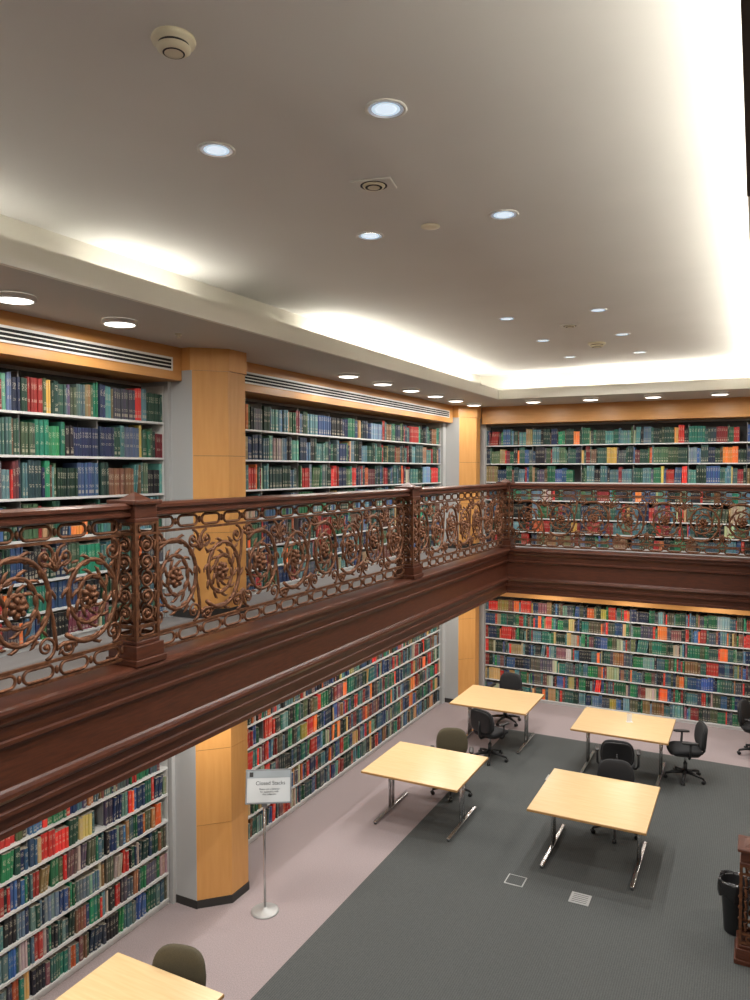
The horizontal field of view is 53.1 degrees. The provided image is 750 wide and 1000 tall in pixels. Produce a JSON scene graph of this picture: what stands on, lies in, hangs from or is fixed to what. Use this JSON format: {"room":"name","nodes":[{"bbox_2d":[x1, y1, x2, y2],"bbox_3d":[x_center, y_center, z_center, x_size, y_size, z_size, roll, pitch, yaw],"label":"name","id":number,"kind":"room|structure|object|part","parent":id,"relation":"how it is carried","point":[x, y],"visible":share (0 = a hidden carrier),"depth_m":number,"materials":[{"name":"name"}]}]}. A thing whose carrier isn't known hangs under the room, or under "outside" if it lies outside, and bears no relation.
{"room":"library","nodes":[
{"label":"library","id":0,"kind":"room"},
{"bbox_2d":[141,370,197,908],"bbox_3d":[-2.056,1.405,8.620,0.686,6.100,0.940,1,3,27],"label":"wall","id":1,"kind":"structure","parent":0,"point":[177,395],"depth_m":8.17,"materials":[{"name":"grey paint"}]},
{"bbox_2d":[0,324,172,370],"bbox_3d":[-3.669,-1.306,4.852,0.019,0.140,6.820,1,3,27],"label":"air vent","id":2,"kind":"object","parent":1,"relation":"attached to","point":[8,334],"visible":1,"depth_m":6.81,"materials":[{"name":"silver metal"}]},
{"bbox_2d":[0,310,181,382],"bbox_3d":[-3.928,-1.326,4.971,0.548,0.350,7.140,1,3,27],"label":"trim header","id":3,"kind":"object","parent":1,"relation":"attached to","point":[10,354],"visible":0.8,"depth_m":6.95,"materials":[{"name":"brown wood"}]},
{"bbox_2d":[181,347,246,617],"bbox_3d":[-1.696,-0.186,8.373,0.438,2.898,0.870,1,3,27],"label":"column","id":4,"kind":"structure","parent":1,"relation":"attached to","point":[218,375],"depth_m":8.10,"materials":[{"name":"brown wood"}]},
{"bbox_2d":[196,720,248,908],"bbox_3d":[-1.636,3.212,8.479,0.287,2.499,0.856,1,3,27],"label":"column","id":5,"kind":"structure","parent":1,"relation":"attached to","point":[221,759],"depth_m":8.27,"materials":[{"name":"brown wood"}]},
{"bbox_2d":[0,364,425,424],"bbox_3d":[-2.442,0.949,8.769,0.150,7.000,18.050,1,3,27],"label":"wall","id":6,"kind":"structure","parent":0,"point":[1,365],"depth_m":8.04,"materials":[{"name":"grey paint"}]},
{"bbox_2d":[0,545,741,689],"bbox_3d":[1.121,1.346,6.976,7.840,0.050,17.750,1,3,27],"label":"floor","id":7,"kind":"structure","parent":0,"point":[26,658],"depth_m":7.63,"materials":[{"name":"carpet"}]},
{"bbox_2d":[0,368,165,657],"bbox_3d":[-4.004,0.141,5.080,0.330,2.510,7.000,1,3,27],"label":"bookcase","id":8,"kind":"object","parent":7,"relation":"on","point":[65,441],"visible":0.68,"depth_m":7.07,"materials":[{"name":"grey"}]},
{"bbox_2d":[245,401,440,594],"bbox_3d":[-0.394,-0.144,12.191,0.330,2.510,7.000,1,3,27],"label":"bookcase","id":9,"kind":"object","parent":7,"relation":"on","point":[289,450],"visible":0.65,"depth_m":11.33,"materials":[{"name":"grey"}]},
{"bbox_2d":[485,420,749,557],"bbox_3d":[5.052,-0.244,14.668,5.920,2.510,0.330,1,3,27],"label":"bookcase","id":10,"kind":"object","parent":7,"relation":"on","point":[712,452],"visible":0.64,"depth_m":14.62,"materials":[{"name":"grey"}]},
{"bbox_2d":[0,0,749,376],"bbox_3d":[1.121,-2.126,6.837,7.840,0.100,17.750,1,3,27],"label":"ceiling","id":11,"kind":"structure","parent":0,"point":[614,130],"depth_m":4.37,"materials":[{"name":"paint"}]},
{"bbox_2d":[151,25,195,59],"bbox_3d":[-0.840,-1.893,3.134,0.185,0.068,0.185,1,3,27],"label":"smoke detector","id":12,"kind":"object","parent":11,"relation":"attached to","point":[173,42],"visible":1,"depth_m":3.09,"materials":[{"name":"beige plastic"}]},
{"bbox_2d":[197,141,235,158],"bbox_3d":[-0.892,-1.966,4.223,0.214,0.010,0.214,1,3,27],"label":"recessed light","id":13,"kind":"object","parent":11,"relation":"in","point":[213,149],"visible":1,"depth_m":4.21,"materials":[{"name":"white glass"}]},
{"bbox_2d":[356,231,383,240],"bbox_3d":[-0.037,-2.028,5.773,0.214,0.010,0.214,1,3,27],"label":"recessed light","id":14,"kind":"object","parent":11,"relation":"in","point":[367,235],"visible":1,"depth_m":5.76,"materials":[{"name":"white glass"}]},
{"bbox_2d":[350,176,396,192],"bbox_3d":[-0.008,-1.978,4.728,0.260,0.027,0.182,1,2,15],"label":"air vent","id":15,"kind":"object","parent":11,"relation":"in","point":[382,183],"depth_m":4.69,"materials":[{"name":"white metal"}]},
{"bbox_2d":[0,214,749,389],"bbox_3d":[0.765,-1.823,6.148,5.400,0.450,16.180,1,3,27],"label":"cove","id":16,"kind":"structure","parent":11,"relation":"attached to","point":[10,227],"depth_m":9.52,"materials":[{"name":"white paint"}]},
{"bbox_2d":[364,98,406,119],"bbox_3d":[0.054,-1.947,3.744,0.214,0.010,0.214,1,3,27],"label":"recessed light","id":17,"kind":"object","parent":11,"relation":"in","point":[385,109],"visible":1,"depth_m":3.73,"materials":[{"name":"white glass"}]},
{"bbox_2d":[421,223,439,229],"bbox_3d":[0.408,-2.018,5.547,0.140,0.012,0.140,1,3,27],"label":"sprinkler cover","id":18,"kind":"object","parent":11,"relation":"attached to","point":[427,226],"visible":1,"depth_m":5.53,"materials":[{"name":"beige plastic"}]},
{"bbox_2d":[489,209,518,219],"bbox_3d":[0.908,-2.009,5.294,0.214,0.010,0.214,1,3,27],"label":"recessed light","id":19,"kind":"object","parent":11,"relation":"in","point":[504,214],"visible":1,"depth_m":5.28,"materials":[{"name":"white glass"}]},
{"bbox_2d":[498,317,515,320],"bbox_3d":[1.569,-2.155,8.937,0.214,0.010,0.214,1,3,27],"label":"recessed light","id":20,"kind":"object","parent":11,"relation":"in","point":[500,318],"visible":1,"depth_m":8.91,"materials":[{"name":"white glass"}]},
{"bbox_2d":[535,339,550,341],"bbox_3d":[2.338,-2.216,10.451,0.214,0.010,0.214,1,3,27],"label":"recessed light","id":21,"kind":"object","parent":11,"relation":"in","point":[539,340],"visible":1,"depth_m":10.43,"materials":[{"name":"white glass"}]},
{"bbox_2d":[588,341,605,347],"bbox_3d":[3.149,-2.196,10.658,0.252,0.068,0.252,1,3,27],"label":"smoke detector","id":22,"kind":"object","parent":11,"relation":"attached to","point":[598,344],"visible":1,"depth_m":10.58,"materials":[{"name":"beige plastic"}]},
{"bbox_2d":[589,308,607,312],"bbox_3d":[2.514,-2.136,8.457,0.214,0.010,0.214,1,3,27],"label":"recessed light","id":23,"kind":"object","parent":11,"relation":"in","point":[594,310],"visible":1,"depth_m":8.46,"materials":[{"name":"white glass"}]},
{"bbox_2d":[614,333,630,335],"bbox_3d":[3.283,-2.197,9.972,0.214,0.010,0.214,1,3,27],"label":"recessed light","id":24,"kind":"object","parent":11,"relation":"in","point":[616,334],"visible":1,"depth_m":9.96,"materials":[{"name":"white glass"}]},
{"bbox_2d":[633,351,646,353],"bbox_3d":[4.052,-2.258,11.487,0.214,0.010,0.214,1,3,27],"label":"recessed light","id":25,"kind":"object","parent":11,"relation":"in","point":[635,352],"visible":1,"depth_m":11.49,"materials":[{"name":"white glass"}]},
{"bbox_2d":[741,0,749,196],"bbox_3d":[0.478,-1.311,0.687,0.306,0.025,6.150,1,3,27],"label":"trim soffit edge","id":26,"kind":"object","parent":11,"relation":"attached to","point":[745,4],"depth_m":2.41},
{"bbox_2d":[0,265,749,407],"bbox_3d":[1.121,-1.601,6.858,7.840,0.050,17.750,1,3,27],"label":"ceiling soffit","id":27,"kind":"structure","parent":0,"point":[58,301],"depth_m":7.50,"materials":[{"name":"grey paint"}]},
{"bbox_2d":[0,291,36,304],"bbox_3d":[-2.695,-1.502,5.617,0.310,0.047,0.310,1,3,27],"label":"light","id":28,"kind":"object","parent":27,"relation":"attached to","point":[6,297],"visible":1,"depth_m":5.55,"materials":[{"name":"white glass"}]},
{"bbox_2d":[101,317,137,327],"bbox_3d":[-2.224,-1.539,6.544,0.310,0.047,0.310,1,3,27],"label":"light","id":29,"kind":"object","parent":27,"relation":"attached to","point":[115,322],"visible":1,"depth_m":6.46,"materials":[{"name":"white glass"}]},
{"bbox_2d":[337,373,359,377],"bbox_3d":[-0.360,-1.687,10.215,0.310,0.047,0.310,1,3,27],"label":"light","id":30,"kind":"object","parent":27,"relation":"attached to","point":[340,375],"visible":1,"depth_m":10.12,"materials":[{"name":"white glass"}]},
{"bbox_2d":[0,196,749,399],"bbox_3d":[0.623,-1.622,5.925,4.275,0.174,15.640,1,3,27],"label":"trim","id":31,"kind":"structure","parent":27,"relation":"attached to","point":[16,254],"depth_m":7.06,"materials":[{"name":"white paint"}]},
{"bbox_2d":[372,381,392,385],"bbox_3d":[0.115,-1.724,11.151,0.310,0.047,0.310,1,3,27],"label":"light","id":32,"kind":"object","parent":27,"relation":"attached to","point":[376,383],"visible":1,"depth_m":11.05,"materials":[{"name":"white glass"}]},
{"bbox_2d":[402,388,420,391],"bbox_3d":[0.581,-1.761,12.069,0.310,0.047,0.310,1,3,27],"label":"light","id":33,"kind":"object","parent":27,"relation":"attached to","point":[403,389],"visible":1,"depth_m":11.95,"materials":[{"name":"white glass"}]},
{"bbox_2d":[426,394,443,397],"bbox_3d":[1.042,-1.798,12.978,0.310,0.047,0.310,1,3,27],"label":"light","id":34,"kind":"object","parent":27,"relation":"attached to","point":[427,395],"visible":1,"depth_m":12.88,"materials":[{"name":"white glass"}]},
{"bbox_2d":[448,399,463,401],"bbox_3d":[1.495,-1.833,13.869,0.310,0.047,0.310,1,3,27],"label":"light","id":35,"kind":"object","parent":27,"relation":"attached to","point":[449,400],"visible":1,"depth_m":13.76,"materials":[{"name":"white glass"}]},
{"bbox_2d":[466,403,481,405],"bbox_3d":[1.947,-1.869,14.760,0.310,0.047,0.310,1,3,27],"label":"light","id":36,"kind":"object","parent":27,"relation":"attached to","point":[467,404],"visible":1,"depth_m":14.66,"materials":[{"name":"white glass"}]},
{"bbox_2d":[525,400,541,402],"bbox_3d":[2.967,-1.842,14.075,0.310,0.047,0.310,1,3,27],"label":"light","id":37,"kind":"object","parent":27,"relation":"attached to","point":[526,401],"visible":1,"depth_m":13.97,"materials":[{"name":"white glass"}]},
{"bbox_2d":[582,397,598,400],"bbox_3d":[3.904,-1.823,13.600,0.310,0.047,0.310,1,3,27],"label":"light","id":38,"kind":"object","parent":27,"relation":"attached to","point":[586,398],"visible":1,"depth_m":13.48,"materials":[{"name":"white glass"}]},
{"bbox_2d":[644,395,662,397],"bbox_3d":[4.858,-1.803,13.116,0.310,0.047,0.310,1,3,27],"label":"light","id":39,"kind":"object","parent":27,"relation":"attached to","point":[645,396],"visible":1,"depth_m":13.02,"materials":[{"name":"white glass"}]},
{"bbox_2d":[710,392,729,395],"bbox_3d":[5.803,-1.784,12.637,0.310,0.047,0.310,1,3,27],"label":"light","id":40,"kind":"object","parent":27,"relation":"attached to","point":[711,393],"visible":1,"depth_m":12.55,"materials":[{"name":"white glass"}]},
{"bbox_2d":[38,702,749,999],"bbox_3d":[1.121,4.569,7.106,8.140,0.100,18.050,1,3,27],"label":"floor","id":41,"kind":"structure","parent":0,"point":[317,855],"depth_m":9.21,"materials":[{"name":"carpet"}]},
{"bbox_2d":[0,760,168,999],"bbox_3d":[-4.004,3.518,5.216,0.330,2.150,7.000,1,3,27],"label":"bookcase","id":42,"kind":"object","parent":41,"relation":"on","point":[74,882],"visible":0.64,"depth_m":7.22,"materials":[{"name":"grey"}]},
{"bbox_2d":[55,952,223,999],"bbox_3d":[-1.945,4.205,5.533,1.120,0.740,1.240,1,3,27],"label":"table","id":43,"kind":"object","parent":41,"relation":"on","point":[121,977],"visible":1,"depth_m":5.90,"materials":[{"name":"brown wood"}]},
{"bbox_2d":[152,943,205,986],"bbox_3d":[-1.651,4.114,5.933,0.620,0.890,0.621,1,2,13],"label":"office chair","id":44,"kind":"object","parent":41,"relation":"on","point":[187,962],"visible":0.54,"depth_m":6.12,"materials":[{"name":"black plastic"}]},
{"bbox_2d":[245,768,291,919],"bbox_3d":[-1.147,3.693,8.144,0.490,1.565,0.300,0,2,-5],"label":"sign stand","id":45,"kind":"object","parent":41,"relation":"on","point":[264,787],"visible":1,"depth_m":8.08,"materials":[{"name":"grey metal"}]},
{"bbox_2d":[247,626,439,843],"bbox_3d":[-0.394,3.233,12.326,0.330,2.150,7.000,1,3,27],"label":"bookcase","id":46,"kind":"object","parent":41,"relation":"on","point":[324,731],"visible":0.6,"depth_m":11.75,"materials":[{"name":"grey"}]},
{"bbox_2d":[479,603,484,685],"bbox_3d":[2.156,2.899,16.270,0.560,2.500,0.340,1,3,27],"label":"wall pier","id":47,"kind":"object","parent":41,"relation":"on","point":[481,607],"visible":0.07,"depth_m":16.02,"materials":[{"name":"grey paint"}]},
{"bbox_2d":[488,672,522,726],"bbox_3d":[2.476,3.780,14.263,0.650,0.890,0.618,2,3,38],"label":"office chair","id":48,"kind":"object","parent":41,"relation":"on","point":[508,680],"visible":0.52,"depth_m":14.36,"materials":[{"name":"black fabric"}]},
{"bbox_2d":[485,596,749,730],"bbox_3d":[5.052,3.133,14.804,5.920,2.150,0.330,1,3,27],"label":"bookcase","id":49,"kind":"object","parent":41,"relation":"on","point":[691,667],"visible":0.95,"depth_m":14.74,"materials":[{"name":"grey"}]},
{"bbox_2d":[737,699,749,754],"bbox_3d":[6.427,3.846,12.600,0.618,0.890,0.650,2,3,44],"label":"office chair","id":50,"kind":"object","parent":41,"relation":"on","point":[743,706],"visible":1,"depth_m":12.64,"materials":[{"name":"black fabric"}]},
{"bbox_2d":[426,417,458,703],"bbox_3d":[1.642,1.113,15.904,0.686,6.100,1.330,1,3,27],"label":"wall","id":51,"kind":"structure","parent":0,"point":[449,431],"depth_m":15.36,"materials":[{"name":"grey paint"}]},
{"bbox_2d":[245,372,449,417],"bbox_3d":[-0.059,-1.591,11.963,0.019,0.140,6.820,1,3,27],"label":"air vent","id":52,"kind":"object","parent":51,"relation":"attached to","point":[250,378],"visible":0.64,"depth_m":10.91,"materials":[{"name":"silver metal"}]},
{"bbox_2d":[245,362,452,422],"bbox_3d":[-0.301,-1.612,12.113,0.548,0.350,7.210,1,3,27],"label":"trim header","id":53,"kind":"object","parent":51,"relation":"attached to","point":[256,392],"visible":0.5,"depth_m":11.13,"materials":[{"name":"brown wood"}]},
{"bbox_2d":[453,405,480,547],"bbox_3d":[1.939,-0.474,15.533,0.438,2.898,0.800,1,3,27],"label":"column","id":54,"kind":"structure","parent":51,"relation":"attached to","point":[469,416],"depth_m":15.27,"materials":[{"name":"brown wood"}]},
{"bbox_2d":[458,606,478,695],"bbox_3d":[1.999,2.924,15.638,0.287,2.499,0.786,1,3,27],"label":"column","id":55,"kind":"structure","parent":51,"relation":"attached to","point":[468,622],"depth_m":15.43,"materials":[{"name":"brown wood"}]},
{"bbox_2d":[480,408,490,542],"bbox_3d":[2.156,-0.498,16.134,0.560,2.900,0.340,1,3,27],"label":"wall pier","id":56,"kind":"object","parent":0,"point":[482,427],"visible":0.07,"depth_m":15.87,"materials":[{"name":"grey paint"}]},
{"bbox_2d":[250,729,749,999],"bbox_3d":[1.026,4.563,5.924,4.640,0.006,15.540,1,3,27],"label":"floor","id":57,"kind":"structure","parent":0,"point":[437,918],"depth_m":8.20,"materials":[{"name":"grey carpet"}]},
{"bbox_2d":[361,741,487,841],"bbox_3d":[0.706,4.011,10.380,1.380,0.740,1.250,1,3,27],"label":"table","id":58,"kind":"object","parent":57,"relation":"on","point":[443,769],"visible":1,"depth_m":10.25,"materials":[{"name":"brown wood"}]},
{"bbox_2d":[430,728,473,801],"bbox_3d":[1.137,3.905,11.133,0.650,0.890,0.618,0,2,7],"label":"office chair","id":59,"kind":"object","parent":57,"relation":"on","point":[453,739],"visible":0.49,"depth_m":11.32,"materials":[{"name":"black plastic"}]},
{"bbox_2d":[470,708,508,765],"bbox_3d":[1.910,3.852,12.456,0.618,0.890,0.650,-2,3,-43],"label":"office chair","id":60,"kind":"object","parent":57,"relation":"on","point":[482,721],"visible":0.94,"depth_m":12.25,"materials":[{"name":"black fabric"}]},
{"bbox_2d":[449,685,543,753],"bbox_3d":[2.179,3.892,13.347,1.360,0.740,1.240,1,3,27],"label":"table","id":61,"kind":"object","parent":57,"relation":"on","point":[476,696],"visible":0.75,"depth_m":13.21,"materials":[{"name":"brown wood"}]},
{"bbox_2d":[504,873,526,886],"bbox_3d":[1.642,4.442,8.771,0.220,0.008,0.220,1,3,27],"label":"outlet box","id":62,"kind":"object","parent":57,"relation":"on","point":[511,879],"visible":1,"depth_m":8.76,"materials":[{"name":"grey metal"}]},
{"bbox_2d":[568,891,591,905],"bbox_3d":[2.293,4.457,8.397,0.220,0.007,0.220,1,3,27],"label":"outlet box","id":63,"kind":"object","parent":57,"relation":"on","point":[575,897],"visible":1,"depth_m":8.39,"materials":[{"name":"grey metal"}]},
{"bbox_2d":[527,768,659,890],"bbox_3d":[2.732,4.053,9.313,1.360,0.740,1.380,1,3,27],"label":"table","id":64,"kind":"object","parent":57,"relation":"on","point":[621,805],"visible":1,"depth_m":9.22,"materials":[{"name":"brown wood"}]},
{"bbox_2d":[590,759,640,843],"bbox_3d":[3.168,3.955,9.901,0.650,0.890,0.618,1,2,18],"label":"office chair","id":65,"kind":"object","parent":57,"relation":"on","point":[617,769],"visible":0.27,"depth_m":10.08,"materials":[{"name":"black fabric"}]},
{"bbox_2d":[595,740,640,769],"bbox_3d":[3.590,3.906,11.112,0.650,0.890,0.618,1,2,20],"label":"office chair","id":66,"kind":"object","parent":57,"relation":"on","point":[610,749],"visible":0.51,"depth_m":10.84,"materials":[{"name":"black plastic"}]},
{"bbox_2d":[570,707,675,786],"bbox_3d":[3.978,3.945,12.009,1.440,0.740,1.220,1,3,27],"label":"table","id":67,"kind":"object","parent":57,"relation":"on","point":[644,728],"visible":0.87,"depth_m":11.92,"materials":[{"name":"brown wood"}]},
{"bbox_2d":[626,714,631,722],"bbox_3d":[4.095,3.506,12.090,0.100,0.130,0.070,0,2,-2],"label":"sign holder","id":68,"kind":"object","parent":67,"relation":"on","point":[629,716],"visible":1,"depth_m":12.09,"materials":[{"name":"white plastic"}]},
{"bbox_2d":[663,721,707,785],"bbox_3d":[4.811,3.885,11.650,0.618,0.890,0.650,0,2,10],"label":"office chair","id":69,"kind":"object","parent":57,"relation":"on","point":[681,748],"visible":1,"depth_m":11.56,"materials":[{"name":"black fabric"}]},
{"bbox_2d":[717,870,749,936],"bbox_3d":[3.744,4.199,7.804,0.348,0.570,0.352,1,3,27],"label":"waste bin","id":70,"kind":"object","parent":57,"relation":"on","point":[728,880],"visible":0.76,"depth_m":7.73,"materials":[{"name":"black plastic"}]},
{"bbox_2d":[734,835,749,966],"bbox_3d":[4.210,3.914,7.110,1.444,1.195,0.360,1,3,27],"label":"stair railing","id":71,"kind":"object","parent":57,"relation":"on","point":[742,940],"visible":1,"depth_m":7.29,"materials":[{"name":"brown wood"}]},
{"bbox_2d":[560,323,579,327],"bbox_3d":[2.425,-2.163,9.343,0.240,0.027,0.168,1,2,15],"label":"ceiling speaker","id":72,"kind":"object","parent":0,"point":[578,324],"depth_m":9.30},
{"bbox_2d":[491,418,749,426],"bbox_3d":[5.170,0.701,14.938,7.840,7.000,0.150,1,3,27],"label":"wall","id":73,"kind":"structure","parent":0,"point":[744,419],"depth_m":14.87,"materials":[{"name":"grey paint"}]},
{"bbox_2d":[482,397,749,425],"bbox_3d":[5.009,-1.709,14.524,5.980,0.350,0.540,1,3,27],"label":"trim","id":74,"kind":"structure","parent":73,"relation":"attached to","point":[733,407],"depth_m":14.38,"materials":[{"name":"brown wood"}]},
{"bbox_2d":[501,593,749,615],"bbox_3d":[5.009,1.873,14.668,5.980,0.320,0.540,1,3,27],"label":"trim","id":75,"kind":"structure","parent":73,"relation":"attached to","point":[531,596],"depth_m":14.41,"materials":[{"name":"brown wood"}]},
{"bbox_3d":[1.120,1.696,6.990,7.840,0.650,17.750,1,3,27],"label":"ceiling","id":76,"kind":"structure","parent":0,"visible":0},
{"bbox_2d":[0,547,749,840],"bbox_3d":[0.881,1.637,6.162,4.780,0.845,16.058,1,3,27],"label":"trim","id":77,"kind":"structure","parent":76,"relation":"attached to","point":[65,742],"depth_m":6.97,"materials":[{"name":"brown wood"}]},
{"bbox_2d":[0,479,749,697],"bbox_3d":[0.865,0.569,6.087,4.780,1.295,16.129,1,3,27],"label":"balcony railing","id":78,"kind":"object","parent":77,"relation":"on","point":[134,510],"visible":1,"depth_m":6.93,"materials":[{"name":"brown metal"}]},
{"bbox_3d":[-2.308,0.703,4.766,0.117,1.062,0.707,1,3,27],"label":"scroll panel","id":79,"kind":"part","parent":78,"relation":"part of","materials":[{"name":"brown metal"}]},
{"bbox_3d":[-2.044,0.682,5.286,0.117,1.062,0.707,1,3,27],"label":"scroll panel","id":80,"kind":"part","parent":78,"relation":"part of","materials":[{"name":"brown metal"}]},
{"bbox_3d":[-1.643,0.650,6.076,0.117,1.062,0.716,1,3,27],"label":"scroll panel","id":81,"kind":"part","parent":78,"relation":"part of","materials":[{"name":"brown metal"}]},
{"bbox_3d":[-1.375,0.629,6.603,0.117,1.062,0.716,1,3,27],"label":"scroll panel","id":82,"kind":"part","parent":78,"relation":"part of","materials":[{"name":"brown metal"}]},
{"bbox_3d":[-1.108,0.608,7.130,0.117,1.062,0.716,1,3,27],"label":"scroll panel","id":83,"kind":"part","parent":78,"relation":"part of","materials":[{"name":"brown metal"}]},
{"bbox_3d":[-0.840,0.586,7.657,0.117,1.062,0.716,1,3,27],"label":"scroll panel","id":84,"kind":"part","parent":78,"relation":"part of","materials":[{"name":"brown metal"}]},
{"bbox_3d":[-0.573,0.565,8.184,0.117,1.062,0.716,1,3,27],"label":"scroll panel","id":85,"kind":"part","parent":78,"relation":"part of","materials":[{"name":"brown metal"}]},
{"bbox_3d":[-0.305,0.544,8.711,0.117,1.062,0.716,1,3,27],"label":"scroll panel","id":86,"kind":"part","parent":78,"relation":"part of","materials":[{"name":"brown metal"}]},
{"bbox_3d":[-0.038,0.523,9.237,0.117,1.062,0.716,1,3,27],"label":"scroll panel","id":87,"kind":"part","parent":78,"relation":"part of","materials":[{"name":"brown metal"}]},
{"bbox_3d":[0.864,0.062,6.065,4.630,0.110,15.983,1,3,27],"label":"handrail","id":88,"kind":"part","parent":78,"relation":"part of","materials":[{"name":"brown wood"}]},
{"bbox_3d":[0.230,0.502,9.764,0.117,1.062,0.716,1,3,27],"label":"scroll panel","id":89,"kind":"part","parent":78,"relation":"part of","materials":[{"name":"brown metal"}]},
{"bbox_3d":[0.633,0.470,10.557,0.117,1.062,0.713,1,3,27],"label":"scroll panel","id":90,"kind":"part","parent":78,"relation":"part of","materials":[{"name":"brown metal"}]},
{"bbox_3d":[0.899,0.449,11.082,0.117,1.062,0.713,1,3,27],"label":"scroll panel","id":91,"kind":"part","parent":78,"relation":"part of","materials":[{"name":"brown metal"}]},
{"bbox_3d":[1.165,0.428,11.606,0.117,1.062,0.713,1,3,27],"label":"scroll panel","id":92,"kind":"part","parent":78,"relation":"part of","materials":[{"name":"brown metal"}]},
{"bbox_3d":[1.432,0.407,12.131,0.117,1.062,0.713,1,3,27],"label":"scroll panel","id":93,"kind":"part","parent":78,"relation":"part of","materials":[{"name":"brown metal"}]},
{"bbox_3d":[1.698,0.386,12.655,0.117,1.062,0.713,1,3,27],"label":"scroll panel","id":94,"kind":"part","parent":78,"relation":"part of","materials":[{"name":"brown metal"}]},
{"bbox_3d":[1.964,0.365,13.180,0.117,1.062,0.713,1,3,27],"label":"scroll panel","id":95,"kind":"part","parent":78,"relation":"part of","materials":[{"name":"brown metal"}]},
{"bbox_3d":[2.230,0.344,13.704,0.117,1.062,0.713,1,3,27],"label":"scroll panel","id":96,"kind":"part","parent":78,"relation":"part of","materials":[{"name":"brown metal"}]},
{"bbox_3d":[2.809,0.333,13.962,0.720,1.062,0.117,1,3,27],"label":"scroll panel","id":97,"kind":"part","parent":78,"relation":"part of","materials":[{"name":"brown metal"}]},
{"bbox_3d":[3.339,0.344,13.693,0.720,1.062,0.117,1,3,27],"label":"scroll panel","id":98,"kind":"part","parent":78,"relation":"part of","materials":[{"name":"brown metal"}]},
{"bbox_3d":[3.869,0.355,13.425,0.720,1.062,0.117,1,3,27],"label":"scroll panel","id":99,"kind":"part","parent":78,"relation":"part of","materials":[{"name":"brown metal"}]},
{"bbox_3d":[4.399,0.366,13.156,0.720,1.062,0.117,1,3,27],"label":"scroll panel","id":100,"kind":"part","parent":78,"relation":"part of","materials":[{"name":"brown metal"}]},
{"bbox_3d":[4.929,0.376,12.887,0.720,1.062,0.117,1,3,27],"label":"scroll panel","id":101,"kind":"part","parent":78,"relation":"part of","materials":[{"name":"brown metal"}]},
{"bbox_3d":[5.459,0.387,12.618,0.720,1.062,0.117,1,3,27],"label":"scroll panel","id":102,"kind":"part","parent":78,"relation":"part of","materials":[{"name":"brown metal"}]},
{"bbox_3d":[5.989,0.398,12.350,0.720,1.062,0.117,1,3,27],"label":"scroll panel","id":103,"kind":"part","parent":78,"relation":"part of","materials":[{"name":"brown metal"}]}
]}

